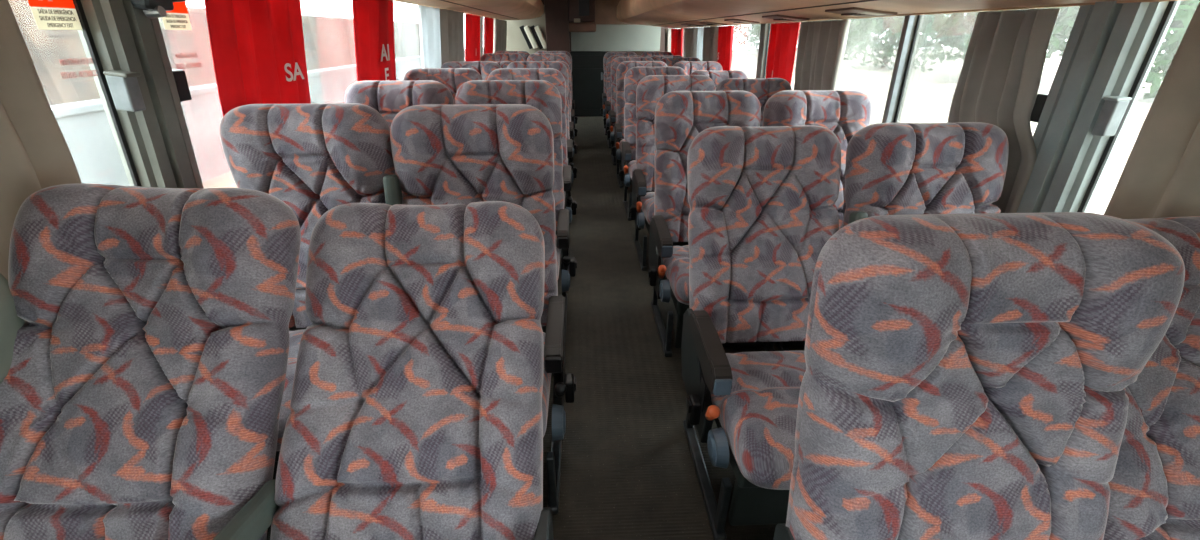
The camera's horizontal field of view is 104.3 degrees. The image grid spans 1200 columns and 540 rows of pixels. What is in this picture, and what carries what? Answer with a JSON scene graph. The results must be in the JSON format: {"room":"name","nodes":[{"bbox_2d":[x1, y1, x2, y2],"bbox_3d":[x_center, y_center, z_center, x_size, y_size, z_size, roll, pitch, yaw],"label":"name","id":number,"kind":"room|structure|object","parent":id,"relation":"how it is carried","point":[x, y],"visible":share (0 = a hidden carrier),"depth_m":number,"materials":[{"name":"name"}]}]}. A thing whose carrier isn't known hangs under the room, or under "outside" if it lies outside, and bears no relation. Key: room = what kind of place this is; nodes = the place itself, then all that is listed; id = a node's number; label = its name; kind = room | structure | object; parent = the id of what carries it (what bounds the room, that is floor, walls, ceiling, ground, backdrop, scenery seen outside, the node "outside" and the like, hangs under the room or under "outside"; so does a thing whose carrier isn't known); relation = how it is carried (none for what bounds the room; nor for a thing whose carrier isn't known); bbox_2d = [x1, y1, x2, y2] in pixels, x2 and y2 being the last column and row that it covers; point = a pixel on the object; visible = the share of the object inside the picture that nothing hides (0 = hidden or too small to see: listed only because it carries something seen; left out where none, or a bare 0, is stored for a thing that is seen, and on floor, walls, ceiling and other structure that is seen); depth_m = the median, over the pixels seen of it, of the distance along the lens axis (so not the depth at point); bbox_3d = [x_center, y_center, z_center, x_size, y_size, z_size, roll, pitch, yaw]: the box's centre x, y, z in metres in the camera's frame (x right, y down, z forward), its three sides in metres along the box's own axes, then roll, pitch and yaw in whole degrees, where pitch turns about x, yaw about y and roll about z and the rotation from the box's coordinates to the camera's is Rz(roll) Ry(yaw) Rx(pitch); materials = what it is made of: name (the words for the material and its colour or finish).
{"room":"vehicle interior","nodes":[
{"label":"vehicle interior","id":0,"kind":"room"},
{"bbox_2d":[0,0,80,383],"bbox_3d":[-1.114,-0.043,0.572,0.269,0.800,1.053,-1,27,-2],"label":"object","id":1,"kind":"object","parent":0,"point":[35,155],"visible":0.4,"depth_m":0.95,"materials":[{"name":"beige plastic"}]},
{"bbox_2d":[289,326,305,330],"bbox_3d":[-1.384,-1.235,3.124,0.308,1.980,10.600,-1,27,-2],"label":"wall","id":2,"kind":"structure","parent":0,"point":[294,328],"depth_m":2.12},
{"bbox_2d":[103,70,145,111],"bbox_3d":[-1.213,-0.459,1.197,0.065,0.097,0.045,-1,27,-2],"label":"window latch","id":3,"kind":"object","parent":2,"relation":"in","point":[124,87],"depth_m":1.19,"materials":[{"name":"grey metal"}]},
{"bbox_2d":[70,0,203,188],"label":"window frame","id":4,"kind":"structure","parent":2,"relation":"in","point":[77,3],"depth_m":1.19,"materials":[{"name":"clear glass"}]},
{"bbox_2d":[28,0,81,29],"bbox_3d":[-1.240,-0.622,1.049,0.018,0.145,0.105,-1,27,-2],"label":"sticker","id":5,"kind":"object","parent":4,"relation":"attached to","point":[60,17],"visible":1,"depth_m":1.06,"materials":[{"name":"beige paper"}]},
{"bbox_2d":[59,58,97,78],"bbox_3d":[-1.259,-0.492,1.133,0.006,0.042,0.112,-1,27,-2],"label":"notice","id":6,"kind":"object","parent":4,"relation":"attached to","point":[61,61],"visible":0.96,"depth_m":1.12,"materials":[{"name":"red paint"}]},
{"bbox_2d":[130,0,186,17],"bbox_3d":[-1.161,-0.711,1.236,0.044,0.080,0.163,-1,27,-2],"label":"bracket","id":7,"kind":"object","parent":2,"relation":"attached to","point":[151,8],"visible":1,"depth_m":1.20,"materials":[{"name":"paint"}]},
{"bbox_2d":[172,69,191,101],"bbox_3d":[-1.244,-0.543,1.371,0.039,0.087,0.050,-1,27,-2],"label":"window catch","id":8,"kind":"structure","parent":2,"relation":"in","point":[179,75],"depth_m":1.37,"materials":[{"name":"black plastic"}]},
{"bbox_2d":[158,0,356,188],"bbox_3d":[-1.309,-0.881,2.050,0.134,1.000,1.560,-1,27,-2],"label":"window","id":9,"kind":"structure","parent":2,"relation":"in","point":[328,28],"depth_m":1.61,"materials":[{"name":"clear glass"}]},
{"bbox_2d":[162,1,191,29],"bbox_3d":[-1.254,-0.785,1.366,0.018,0.145,0.105,-1,27,-2],"label":"sticker","id":10,"kind":"object","parent":9,"relation":"attached to","point":[175,19],"visible":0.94,"depth_m":1.39,"materials":[{"name":"beige paper"}]},
{"bbox_2d":[175,53,201,68],"bbox_3d":[-1.274,-0.648,1.441,0.006,0.042,0.102,-1,27,-2],"label":"notice","id":11,"kind":"object","parent":9,"relation":"attached to","point":[181,54],"visible":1,"depth_m":1.44,"materials":[{"name":"red paint"}]},
{"bbox_2d":[204,0,310,116],"bbox_3d":[-1.229,-0.660,1.769,0.136,0.781,0.553,-1,27,-2],"label":"curtain","id":12,"kind":"object","parent":9,"relation":"attached to","point":[258,49],"visible":0.52,"depth_m":1.64,"materials":[{"name":"red fabric"}]},
{"bbox_2d":[352,0,395,80],"bbox_3d":[-1.270,-1.121,2.679,0.146,0.781,0.643,-1,27,-2],"label":"curtain","id":13,"kind":"object","parent":9,"relation":"attached to","point":[373,20],"visible":0.55,"depth_m":2.57,"materials":[{"name":"red fabric"}]},
{"bbox_2d":[393,1,420,80],"bbox_3d":[-1.378,-1.626,3.521,0.134,1.000,1.540,-1,27,-2],"label":"window","id":14,"kind":"structure","parent":2,"relation":"in","point":[406,17],"depth_m":3.27,"materials":[{"name":"clear glass"}]},
{"bbox_2d":[418,5,441,67],"bbox_3d":[-1.313,-1.605,3.634,0.125,0.780,0.474,-1,27,-2],"label":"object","id":15,"kind":"structure","parent":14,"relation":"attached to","point":[429,17],"depth_m":3.52,"materials":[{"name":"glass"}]},
{"bbox_2d":[440,9,463,64],"bbox_3d":[-1.342,-1.903,4.223,0.172,0.780,0.760,-1,27,-2],"label":"curtain","id":16,"kind":"object","parent":14,"relation":"attached to","point":[451,22],"visible":0.44,"depth_m":4.08,"materials":[{"name":"beige fabric"}]},
{"bbox_2d":[464,14,464,60],"bbox_3d":[-1.448,-2.375,5.000,0.134,1.000,1.580,-1,27,-2],"label":"window","id":17,"kind":"structure","parent":2,"relation":"in","point":[464,14],"depth_m":4.96,"materials":[{"name":"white glass"}]},
{"bbox_2d":[465,14,479,60],"bbox_3d":[-1.388,-2.361,5.126,0.142,0.780,0.713,-1,27,-2],"label":"curtain","id":18,"kind":"object","parent":17,"relation":"attached to","point":[472,22],"visible":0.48,"depth_m":4.97,"materials":[{"name":"red fabric"}]},
{"bbox_2d":[393,0,543,19],"bbox_3d":[-0.979,-1.958,3.029,0.655,0.384,9.250,-1,27,-2],"label":"luggage rack","id":19,"kind":"object","parent":2,"relation":"attached to","point":[495,9],"visible":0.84,"depth_m":4.22,"materials":[{"name":"beige plastic"}]},
{"bbox_2d":[480,16,482,57],"bbox_3d":[-1.478,-2.755,5.749,0.177,1.000,0.100,-1,27,-2],"label":"trim","id":20,"kind":"structure","parent":2,"relation":"attached to","point":[481,18],"depth_m":5.67,"materials":[{"name":"paint"}]},
{"bbox_2d":[483,17,483,54],"bbox_3d":[-1.518,-3.132,6.493,0.134,1.000,1.570,-1,27,-2],"label":"window","id":21,"kind":"structure","parent":2,"relation":"in","point":[483,17],"depth_m":5.95,"materials":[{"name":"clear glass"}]},
{"bbox_2d":[484,17,493,53],"bbox_3d":[-1.427,-2.799,5.991,0.138,0.780,0.570,-1,27,-2],"label":"curtain","id":22,"kind":"object","parent":21,"relation":"attached to","point":[488,22],"visible":0.49,"depth_m":5.83,"materials":[{"name":"red fabric"}]},
{"bbox_2d":[493,19,506,52],"bbox_3d":[-1.464,-3.225,6.833,0.167,0.780,1.045,-1,27,-2],"label":"curtain","id":23,"kind":"object","parent":21,"relation":"attached to","point":[500,26],"visible":0.59,"depth_m":6.57,"materials":[{"name":"beige fabric"}]},
{"bbox_2d":[267,116,804,539],"bbox_3d":[0.002,-0.351,3.637,2.950,0.060,10.700,-1,27,-2],"label":"floor","id":24,"kind":"structure","parent":0,"point":[628,472],"depth_m":1.85,"materials":[{"name":"carpet"}]},
{"bbox_2d":[0,183,300,539],"bbox_3d":[-0.848,0.488,0.751,0.531,1.050,1.018,-1,27,-2],"label":"seat","id":25,"kind":"object","parent":24,"relation":"on","point":[142,390],"visible":0.99,"depth_m":0.82,"materials":[{"name":"fabric"}]},
{"bbox_2d":[220,103,401,478],"bbox_3d":[-0.884,0.120,1.413,0.531,1.110,0.734,-1,27,-2],"label":"seat","id":26,"kind":"object","parent":24,"relation":"on","point":[316,159],"visible":0.4,"depth_m":1.41,"materials":[{"name":"fabric"}]},
{"bbox_2d":[276,329,304,450],"bbox_3d":[-0.893,0.328,1.387,0.472,0.147,0.500,-1,23,-2],"label":"seat cushion","id":27,"kind":"object","parent":26,"relation":"on","point":[295,336],"depth_m":1.26,"materials":[{"name":"fabric"}]},
{"bbox_2d":[344,80,453,193],"bbox_3d":[-0.954,-0.271,2.191,0.505,1.103,0.779,-1,27,-2],"label":"seat","id":28,"kind":"object","parent":24,"relation":"on","point":[388,98],"visible":0.16,"depth_m":2.18,"materials":[{"name":"fabric"}]},
{"bbox_2d":[270,201,553,539],"bbox_3d":[-0.331,0.485,0.837,0.564,0.978,1.072,-1,27,-2],"label":"seat","id":29,"kind":"object","parent":24,"relation":"on","point":[416,402],"visible":1,"depth_m":0.91,"materials":[{"name":"fabric"}]},
{"bbox_2d":[403,68,482,104],"bbox_3d":[-0.990,-0.655,2.946,0.505,1.107,0.757,-1,27,-2],"label":"seat","id":30,"kind":"object","parent":24,"relation":"on","point":[452,78],"visible":0.2,"depth_m":2.92,"materials":[{"name":"fabric"}]},
{"bbox_2d":[441,61,500,79],"bbox_3d":[-1.026,-1.045,3.718,0.505,1.105,0.768,-1,27,-2],"label":"seat","id":31,"kind":"object","parent":24,"relation":"on","point":[484,68],"visible":0.15,"depth_m":3.70,"materials":[{"name":"fabric"}]},
{"bbox_2d":[390,104,575,513],"bbox_3d":[-0.360,0.118,1.422,0.564,1.105,0.768,-1,27,-2],"label":"seat","id":32,"kind":"object","parent":24,"relation":"on","point":[442,154],"visible":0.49,"depth_m":1.42,"materials":[{"name":"fabric"}]},
{"bbox_2d":[542,332,550,436],"bbox_3d":[-0.384,0.332,1.379,0.472,0.147,0.500,-1,23,-2],"label":"seat cushion","id":33,"kind":"object","parent":32,"relation":"on","point":[546,369],"depth_m":1.30,"materials":[{"name":"fabric"}]},
{"bbox_2d":[480,53,523,61],"bbox_3d":[-1.099,-1.822,5.251,0.505,1.105,0.768,-1,27,-2],"label":"seat","id":34,"kind":"object","parent":24,"relation":"on","point":[495,57],"visible":0.12,"depth_m":5.23,"materials":[{"name":"fabric"}]},
{"bbox_2d":[495,51,529,60],"bbox_3d":[-1.135,-2.210,6.018,0.505,1.105,0.768,-1,27,-2],"label":"seat","id":35,"kind":"object","parent":24,"relation":"on","point":[524,54],"visible":0.12,"depth_m":6.00,"materials":[{"name":"fabric"}]},
{"bbox_2d":[455,80,576,343],"bbox_3d":[-0.396,-0.271,2.188,0.564,1.105,0.768,-1,27,-2],"label":"seat","id":36,"kind":"object","parent":24,"relation":"on","point":[542,95],"visible":0.23,"depth_m":2.17,"materials":[{"name":"fabric"}]},
{"bbox_2d":[555,235,560,279],"bbox_3d":[-0.420,-0.056,2.146,0.472,0.147,0.500,-1,23,-2],"label":"seat cushion","id":37,"kind":"object","parent":36,"relation":"on","point":[558,244],"depth_m":2.08,"materials":[{"name":"fabric"}]},
{"bbox_2d":[487,68,576,257],"bbox_3d":[-0.432,-0.659,2.955,0.564,1.105,0.768,-1,27,-2],"label":"seat","id":38,"kind":"object","parent":24,"relation":"on","point":[551,75],"visible":0.24,"depth_m":2.94,"materials":[{"name":"fabric"}]},
{"bbox_2d":[507,61,576,186],"bbox_3d":[-0.469,-1.047,3.721,0.564,1.105,0.768,-1,27,-2],"label":"seat","id":39,"kind":"object","parent":24,"relation":"on","point":[559,66],"visible":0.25,"depth_m":3.71,"materials":[{"name":"fabric"}]},
{"bbox_2d":[527,53,577,162],"bbox_3d":[-0.541,-1.823,5.254,0.564,1.105,0.768,-1,27,-2],"label":"seat","id":40,"kind":"object","parent":24,"relation":"on","point":[563,57],"visible":0.24,"depth_m":5.23,"materials":[{"name":"fabric"}]},
{"bbox_2d":[536,51,577,124],"bbox_3d":[-0.577,-2.212,6.021,0.564,1.105,0.768,-1,27,-2],"label":"seat","id":41,"kind":"object","parent":24,"relation":"on","point":[555,52],"visible":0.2,"depth_m":6.02,"materials":[{"name":"fabric"}]},
{"bbox_2d":[558,61,576,160],"bbox_3d":[-0.508,-1.451,4.570,0.564,1.060,0.930,-1,27,-2],"label":"seat","id":42,"kind":"object","parent":24,"relation":"on","point":[571,124],"visible":0.12,"depth_m":4.62,"materials":[{"name":"fabric"}]},
{"bbox_2d":[600,52,636,134],"bbox_3d":[0.285,-2.551,6.731,0.564,1.070,0.768,-1,27,-2],"label":"seat","id":43,"kind":"object","parent":24,"relation":"on","point":[607,55],"visible":0.24,"depth_m":6.73,"materials":[{"name":"fabric"}]},
{"bbox_2d":[603,55,640,147],"bbox_3d":[0.319,-2.174,6.008,0.564,1.050,0.856,-1,27,-2],"label":"seat","id":44,"kind":"object","parent":24,"relation":"on","point":[610,59],"visible":0.24,"depth_m":6.04,"materials":[{"name":"fabric"}]},
{"bbox_2d":[607,57,653,164],"bbox_3d":[0.357,-1.775,5.198,0.564,1.070,0.768,-1,27,-2],"label":"seat","id":45,"kind":"object","parent":24,"relation":"on","point":[613,112],"visible":0.26,"depth_m":5.21,"materials":[{"name":"fabric"}]},
{"bbox_2d":[612,61,667,187],"bbox_3d":[0.393,-1.387,4.431,0.564,1.070,0.768,-1,27,-2],"label":"seat","id":46,"kind":"object","parent":24,"relation":"on","point":[623,67],"visible":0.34,"depth_m":4.44,"materials":[{"name":"fabric"}]},
{"bbox_2d":[619,66,686,220],"bbox_3d":[0.430,-0.999,3.665,0.564,1.070,0.768,-1,27,-2],"label":"seat","id":47,"kind":"object","parent":24,"relation":"on","point":[633,76],"visible":0.35,"depth_m":3.67,"materials":[{"name":"fabric"}]},
{"bbox_2d":[628,160,635,178],"bbox_3d":[0.465,-0.770,3.632,0.472,0.147,0.500,-1,23,-2],"label":"seat cushion","id":48,"kind":"object","parent":47,"relation":"on","point":[632,164],"depth_m":3.56,"materials":[{"name":"fabric"}]},
{"bbox_2d":[641,52,673,56],"bbox_3d":[0.849,-2.562,6.752,0.505,1.070,0.768,-1,27,-2],"label":"seat","id":49,"kind":"object","parent":24,"relation":"on","point":[645,54],"visible":0.12,"depth_m":6.74,"materials":[{"name":"fabric"}]},
{"bbox_2d":[650,55,681,60],"bbox_3d":[0.883,-2.185,6.029,0.505,1.050,0.856,-1,27,-2],"label":"seat","id":50,"kind":"object","parent":24,"relation":"on","point":[655,57],"visible":0.09,"depth_m":6.05,"materials":[{"name":"fabric"}]},
{"bbox_2d":[630,75,715,270],"bbox_3d":[0.466,-0.610,2.898,0.564,1.070,0.768,-1,27,-2],"label":"seat","id":51,"kind":"object","parent":24,"relation":"on","point":[651,88],"visible":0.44,"depth_m":2.90,"materials":[{"name":"fabric"}]},
{"bbox_2d":[640,192,654,224],"bbox_3d":[0.501,-0.382,2.866,0.472,0.147,0.500,-1,23,-2],"label":"seat cushion","id":52,"kind":"object","parent":51,"relation":"on","point":[647,201],"depth_m":2.78,"materials":[{"name":"fabric"}]},
{"bbox_2d":[660,57,700,66],"bbox_3d":[0.921,-1.789,5.230,0.505,1.066,0.790,-1,27,-2],"label":"seat","id":53,"kind":"object","parent":24,"relation":"on","point":[670,61],"visible":0.12,"depth_m":5.22,"materials":[{"name":"fabric"}]},
{"bbox_2d":[673,61,722,74],"bbox_3d":[0.957,-1.401,4.463,0.505,1.066,0.790,-1,27,-2],"label":"seat","id":54,"kind":"object","parent":24,"relation":"on","point":[689,67],"visible":0.19,"depth_m":4.46,"materials":[{"name":"fabric"}]},
{"bbox_2d":[648,90,774,356],"bbox_3d":[0.501,-0.228,2.153,0.564,1.062,0.813,-1,27,-2],"label":"seat","id":55,"kind":"object","parent":24,"relation":"on","point":[680,116],"visible":0.5,"depth_m":2.17,"materials":[{"name":"fabric"}]},
{"bbox_2d":[663,245,689,304],"bbox_3d":[0.537,0.006,2.099,0.472,0.147,0.500,-1,23,-2],"label":"seat cushion","id":56,"kind":"object","parent":55,"relation":"on","point":[677,266],"depth_m":1.99,"materials":[{"name":"fabric"}]},
{"bbox_2d":[690,70,747,86],"bbox_3d":[0.991,-1.024,3.752,0.505,1.037,0.898,-1,27,-2],"label":"seat","id":57,"kind":"object","parent":24,"relation":"on","point":[717,77],"visible":0.16,"depth_m":3.80,"materials":[{"name":"fabric"}]},
{"bbox_2d":[716,78,791,126],"bbox_3d":[1.027,-0.634,2.974,0.505,1.044,0.877,-1,27,-2],"label":"seat","id":58,"kind":"object","parent":24,"relation":"on","point":[763,89],"visible":0.18,"depth_m":3.02,"materials":[{"name":"fabric"}]},
{"bbox_2d":[681,125,840,539],"bbox_3d":[0.535,0.151,1.437,0.564,1.033,0.909,-1,27,-2],"label":"seat","id":59,"kind":"object","parent":24,"relation":"on","point":[761,200],"visible":0.77,"depth_m":1.50,"materials":[{"name":"fabric"}]},
{"bbox_2d":[710,351,805,489],"bbox_3d":[0.573,0.395,1.333,0.472,0.147,0.500,-1,23,-2],"label":"seat cushion","id":60,"kind":"object","parent":59,"relation":"on","point":[757,420],"depth_m":1.23,"materials":[{"name":"fabric"}]},
{"bbox_2d":[763,90,870,350],"bbox_3d":[1.065,-0.239,2.175,0.505,1.062,0.812,-1,27,-2],"label":"seat","id":61,"kind":"object","parent":24,"relation":"on","point":[844,113],"visible":0.32,"depth_m":2.19,"materials":[{"name":"fabric"}]},
{"bbox_2d":[844,122,1008,225],"bbox_3d":[1.086,0.143,1.440,0.532,1.044,0.878,-1,27,-2],"label":"seat","id":62,"kind":"object","parent":24,"relation":"on","point":[958,167],"visible":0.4,"depth_m":1.49,"materials":[{"name":"fabric"}]},
{"bbox_2d":[773,212,1184,539],"bbox_3d":[0.600,0.529,0.670,0.585,1.050,0.786,-1,27,-2],"label":"seat","id":63,"kind":"object","parent":24,"relation":"on","point":[966,376],"visible":1,"depth_m":0.72,"materials":[{"name":"fabric"}]},
{"bbox_2d":[1103,216,1199,539],"bbox_3d":[1.131,0.515,0.789,0.505,0.968,1.036,-1,27,-2],"label":"seat","id":64,"kind":"object","parent":24,"relation":"on","point":[1154,485],"visible":0.27,"depth_m":0.85,"materials":[{"name":"fabric"}]},
{"bbox_2d":[541,0,665,55],"bbox_3d":[-0.223,-3.685,7.940,2.950,2.000,0.080,-1,27,-2],"label":"wall","id":65,"kind":"structure","parent":0,"point":[662,38],"depth_m":7.89,"materials":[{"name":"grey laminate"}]},
{"bbox_2d":[505,5,546,53],"bbox_3d":[-1.225,-3.515,7.914,0.700,1.720,0.030,-1,27,-2],"label":"trim","id":66,"kind":"structure","parent":65,"relation":"attached to","point":[515,40],"depth_m":7.69,"materials":[{"name":"beige plastic"}]},
{"bbox_2d":[519,25,546,48],"bbox_3d":[-1.090,-3.840,7.692,0.456,0.355,0.070,-1,27,-2],"label":"wall fixture","id":67,"kind":"object","parent":65,"relation":"attached to","point":[538,35],"visible":0.94,"depth_m":7.67,"materials":[{"name":"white plastic"}]},
{"bbox_2d":[544,0,569,52],"bbox_3d":[-0.691,-3.590,7.798,0.380,1.960,0.220,-1,27,-2],"label":"trim","id":68,"kind":"structure","parent":65,"relation":"attached to","point":[556,11],"depth_m":7.50,"materials":[{"name":"brown laminate"}]},
{"bbox_2d":[570,51,605,116],"bbox_3d":[-0.202,-3.189,8.024,0.600,1.040,0.160,-1,27,-2],"label":"door","id":69,"kind":"structure","parent":65,"relation":"in","point":[587,66],"depth_m":7.96,"materials":[{"name":"grey metal"}]},
{"bbox_2d":[570,0,635,24],"bbox_3d":[0.264,-4.220,7.625,1.500,0.360,0.050,-1,27,-2],"label":"trim","id":70,"kind":"structure","parent":65,"relation":"attached to","point":[605,10],"depth_m":7.60,"materials":[{"name":"brown laminate"}]},
{"bbox_2d":[571,24,660,50],"bbox_3d":[0.264,-3.878,7.790,1.500,0.400,0.045,-1,27,-2],"label":"trim","id":71,"kind":"structure","parent":65,"relation":"attached to","point":[607,37],"depth_m":7.79,"materials":[{"name":"grey plastic"}]},
{"bbox_3d":[0.002,-2.171,2.715,2.950,0.060,10.700,-1,27,-2],"label":"ceiling","id":72,"kind":"structure","parent":0,"visible":0},
{"bbox_2d":[569,0,595,31],"bbox_3d":[-0.280,-4.063,7.253,0.420,0.645,0.640,-1,27,-2],"label":"box","id":73,"kind":"object","parent":72,"relation":"attached to","point":[579,10],"visible":1,"depth_m":7.11,"materials":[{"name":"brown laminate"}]},
{"bbox_2d":[569,23,595,31],"bbox_3d":[-0.279,-3.828,7.360,0.420,0.130,0.620,-1,27,-2],"label":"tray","id":74,"kind":"object","parent":73,"relation":"on","point":[573,27],"depth_m":7.08,"materials":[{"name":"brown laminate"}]},
{"bbox_3d":[1.366,-1.287,3.227,0.169,1.980,10.600,-1,27,-2],"label":"wall","id":75,"kind":"structure","parent":0,"visible":0},
{"bbox_2d":[731,24,760,78],"bbox_3d":[1.288,-2.104,4.465,0.064,1.000,1.490,-1,27,-2],"label":"window","id":76,"kind":"structure","parent":75,"relation":"in","point":[746,37],"depth_m":4.16,"materials":[{"name":"clear glass"}]},
{"bbox_2d":[702,26,718,61],"bbox_3d":[1.197,-2.256,5.043,0.109,0.668,0.527,-1,27,-2],"label":"curtain","id":77,"kind":"object","parent":76,"relation":"attached to","point":[710,34],"visible":0.48,"depth_m":4.93,"materials":[{"name":"beige fabric"}]},
{"bbox_2d":[717,26,733,70],"bbox_3d":[1.219,-2.036,4.608,0.080,0.668,0.405,-1,27,-2],"label":"curtain","id":78,"kind":"object","parent":76,"relation":"attached to","point":[725,33],"visible":0.55,"depth_m":4.50,"materials":[{"name":"red fabric"}]},
{"bbox_2d":[756,23,770,78],"bbox_3d":[1.316,-1.743,3.751,0.107,1.000,0.110,-1,27,-2],"label":"trim","id":79,"kind":"structure","parent":75,"relation":"attached to","point":[764,27],"depth_m":3.72,"materials":[{"name":"paint"}]},
{"bbox_2d":[763,16,904,124],"bbox_3d":[1.360,-1.330,2.936,0.064,1.000,1.720,-1,27,-2],"label":"window","id":80,"kind":"structure","parent":75,"relation":"in","point":[871,48],"depth_m":2.39,"materials":[{"name":"clear glass"}]},
{"bbox_2d":[766,22,799,84],"bbox_3d":[1.280,-1.406,3.364,0.077,0.668,0.445,-1,27,-2],"label":"curtain","id":81,"kind":"object","parent":80,"relation":"attached to","point":[783,37],"visible":0.57,"depth_m":3.25,"materials":[{"name":"red fabric"}]},
{"bbox_2d":[794,19,850,90],"bbox_3d":[1.301,-1.136,2.832,0.109,0.668,0.540,-1,27,-2],"label":"curtain","id":82,"kind":"object","parent":80,"relation":"attached to","point":[821,44],"visible":0.53,"depth_m":2.70,"materials":[{"name":"beige fabric"}]},
{"bbox_2d":[617,0,1179,28],"bbox_3d":[0.866,-1.892,3.037,0.880,0.488,9.050,-1,27,-2],"label":"luggage rack","id":83,"kind":"object","parent":75,"relation":"attached to","point":[675,14],"visible":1,"depth_m":2.35,"materials":[{"name":"beige plastic"}]},
{"bbox_2d":[859,12,885,14],"bbox_3d":[1.193,-1.126,2.044,0.090,0.015,0.070,-1,27,-2],"label":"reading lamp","id":84,"kind":"object","parent":83,"relation":"attached to","point":[870,13],"depth_m":2.03,"materials":[{"name":"white plastic"}]},
{"bbox_2d":[882,15,917,122],"bbox_3d":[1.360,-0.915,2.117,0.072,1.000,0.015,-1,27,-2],"label":"trim","id":85,"kind":"structure","parent":75,"relation":"attached to","point":[910,19],"depth_m":2.11,"materials":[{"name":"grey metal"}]},
{"bbox_2d":[894,10,1001,122],"bbox_3d":[1.414,-0.744,1.779,0.064,1.000,0.765,-1,27,-2],"label":"window","id":86,"kind":"structure","parent":75,"relation":"in","point":[940,42],"depth_m":1.97,"materials":[{"name":"clear glass"}]},
{"bbox_2d":[948,8,1059,212],"bbox_3d":[1.358,-0.522,1.620,0.113,0.668,0.440,-1,27,-2],"label":"curtain","id":87,"kind":"object","parent":86,"relation":"attached to","point":[998,84],"visible":0.64,"depth_m":1.54,"materials":[{"name":"beige fabric"}]},
{"bbox_2d":[1030,93,1047,122],"bbox_3d":[1.404,-0.515,1.482,0.029,0.086,0.040,-1,27,-2],"label":"window latch","id":88,"kind":"object","parent":75,"relation":"in","point":[1041,98],"depth_m":1.48,"materials":[{"name":"black plastic"}]},
{"bbox_2d":[1017,0,1180,212],"bbox_3d":[1.410,-0.526,1.348,0.146,1.000,0.200,-1,27,-2],"label":"window frame","id":89,"kind":"structure","parent":75,"relation":"attached to","point":[1107,46],"depth_m":1.33,"materials":[{"name":"grey paint"}]},
{"bbox_2d":[1092,96,1131,136],"bbox_3d":[1.395,-0.420,1.276,0.047,0.103,0.040,-1,27,-2],"label":"window latch","id":90,"kind":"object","parent":75,"relation":"in","point":[1112,112],"depth_m":1.27,"materials":[{"name":"grey metal"}]},
{"bbox_2d":[1077,1,1177,211],"bbox_3d":[1.470,-0.143,0.592,0.064,1.000,1.500,-1,27,-2],"label":"window","id":91,"kind":"structure","parent":75,"relation":"in","point":[1171,5],"depth_m":1.25,"materials":[{"name":"clear glass"}]},
{"bbox_2d":[1104,2,1199,218],"bbox_3d":[1.401,-0.028,0.644,0.100,0.668,1.244,-1,27,-2],"label":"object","id":92,"kind":"object","parent":91,"relation":"attached to","point":[1160,176],"visible":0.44,"depth_m":1.12,"materials":[{"name":"beige fabric"}]},
{"bbox_3d":[1.221,-2.824,5.886,0.064,1.000,1.460,-1,27,-2],"label":"window","id":93,"kind":"structure","parent":75,"relation":"in","visible":0},
{"bbox_2d":[685,28,697,57],"bbox_3d":[1.153,-2.709,5.938,0.109,0.668,0.622,-1,27,-2],"label":"curtain","id":94,"kind":"object","parent":93,"relation":"attached to","point":[691,34],"visible":0.42,"depth_m":5.82,"materials":[{"name":"beige fabric"}]},
{"bbox_2d":[697,27,703,60],"bbox_3d":[1.177,-2.473,5.471,0.077,0.668,0.336,-1,27,-2],"label":"curtain","id":95,"kind":"object","parent":93,"relation":"attached to","point":[700,29],"visible":0.34,"depth_m":5.41,"materials":[{"name":"fabric"}]},
{"bbox_3d":[1.156,-3.519,7.259,0.064,1.000,1.380,-1,27,-2],"label":"window","id":96,"kind":"structure","parent":75,"relation":"in","visible":0},
{"bbox_2d":[665,29,670,51],"bbox_3d":[1.081,-3.473,7.446,0.103,0.668,0.235,-2,27,-4],"label":"curtain","id":97,"kind":"object","parent":96,"relation":"attached to","point":[667,31],"visible":0.45,"depth_m":7.31,"materials":[{"name":"beige fabric"}]},
{"bbox_2d":[671,28,682,55],"bbox_3d":[1.116,-3.153,6.815,0.077,0.668,0.861,-1,27,-2],"label":"curtain","id":98,"kind":"object","parent":96,"relation":"attached to","point":[676,34],"visible":0.57,"depth_m":6.68,"materials":[{"name":"red fabric"}]},
{"label":"outside","id":99,"kind":"structure","parent":0,"visible":0},
{"bbox_2d":[1030,52,1162,214],"bbox_3d":[-0.841,-6.932,18.888,140.000,0.240,140.000,-1,27,-2],"label":"ground","id":100,"kind":"structure","parent":99,"point":[1107,185],"depth_m":11.69,"materials":[{"name":"white"}]},
{"bbox_2d":[8,0,100,105],"bbox_3d":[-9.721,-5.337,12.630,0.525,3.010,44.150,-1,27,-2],"label":"window","id":101,"kind":"structure","parent":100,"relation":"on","point":[45,47],"depth_m":7.99,"materials":[{"name":"glass"}]},
{"bbox_2d":[50,99,129,185],"bbox_3d":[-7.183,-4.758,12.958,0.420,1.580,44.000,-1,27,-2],"label":"window","id":102,"kind":"structure","parent":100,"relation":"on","point":[85,128],"depth_m":6.16,"materials":[{"name":"glass"}]},
{"bbox_2d":[1019,6,1079,63],"bbox_3d":[21.925,-14.931,24.209,9.322,9.672,9.605,10,28,18],"label":"tree","id":103,"kind":"object","parent":100,"relation":"on","point":[1066,18],"visible":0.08,"depth_m":21.84,"materials":[{"name":"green plant"}]},
{"bbox_2d":[1142,0,1199,99],"bbox_3d":[22.974,-9.903,15.521,9.783,8.555,8.831,-4,27,-7],"label":"tree","id":104,"kind":"object","parent":100,"relation":"on","point":[1186,9],"visible":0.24,"depth_m":16.51,"materials":[{"name":"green plant"}]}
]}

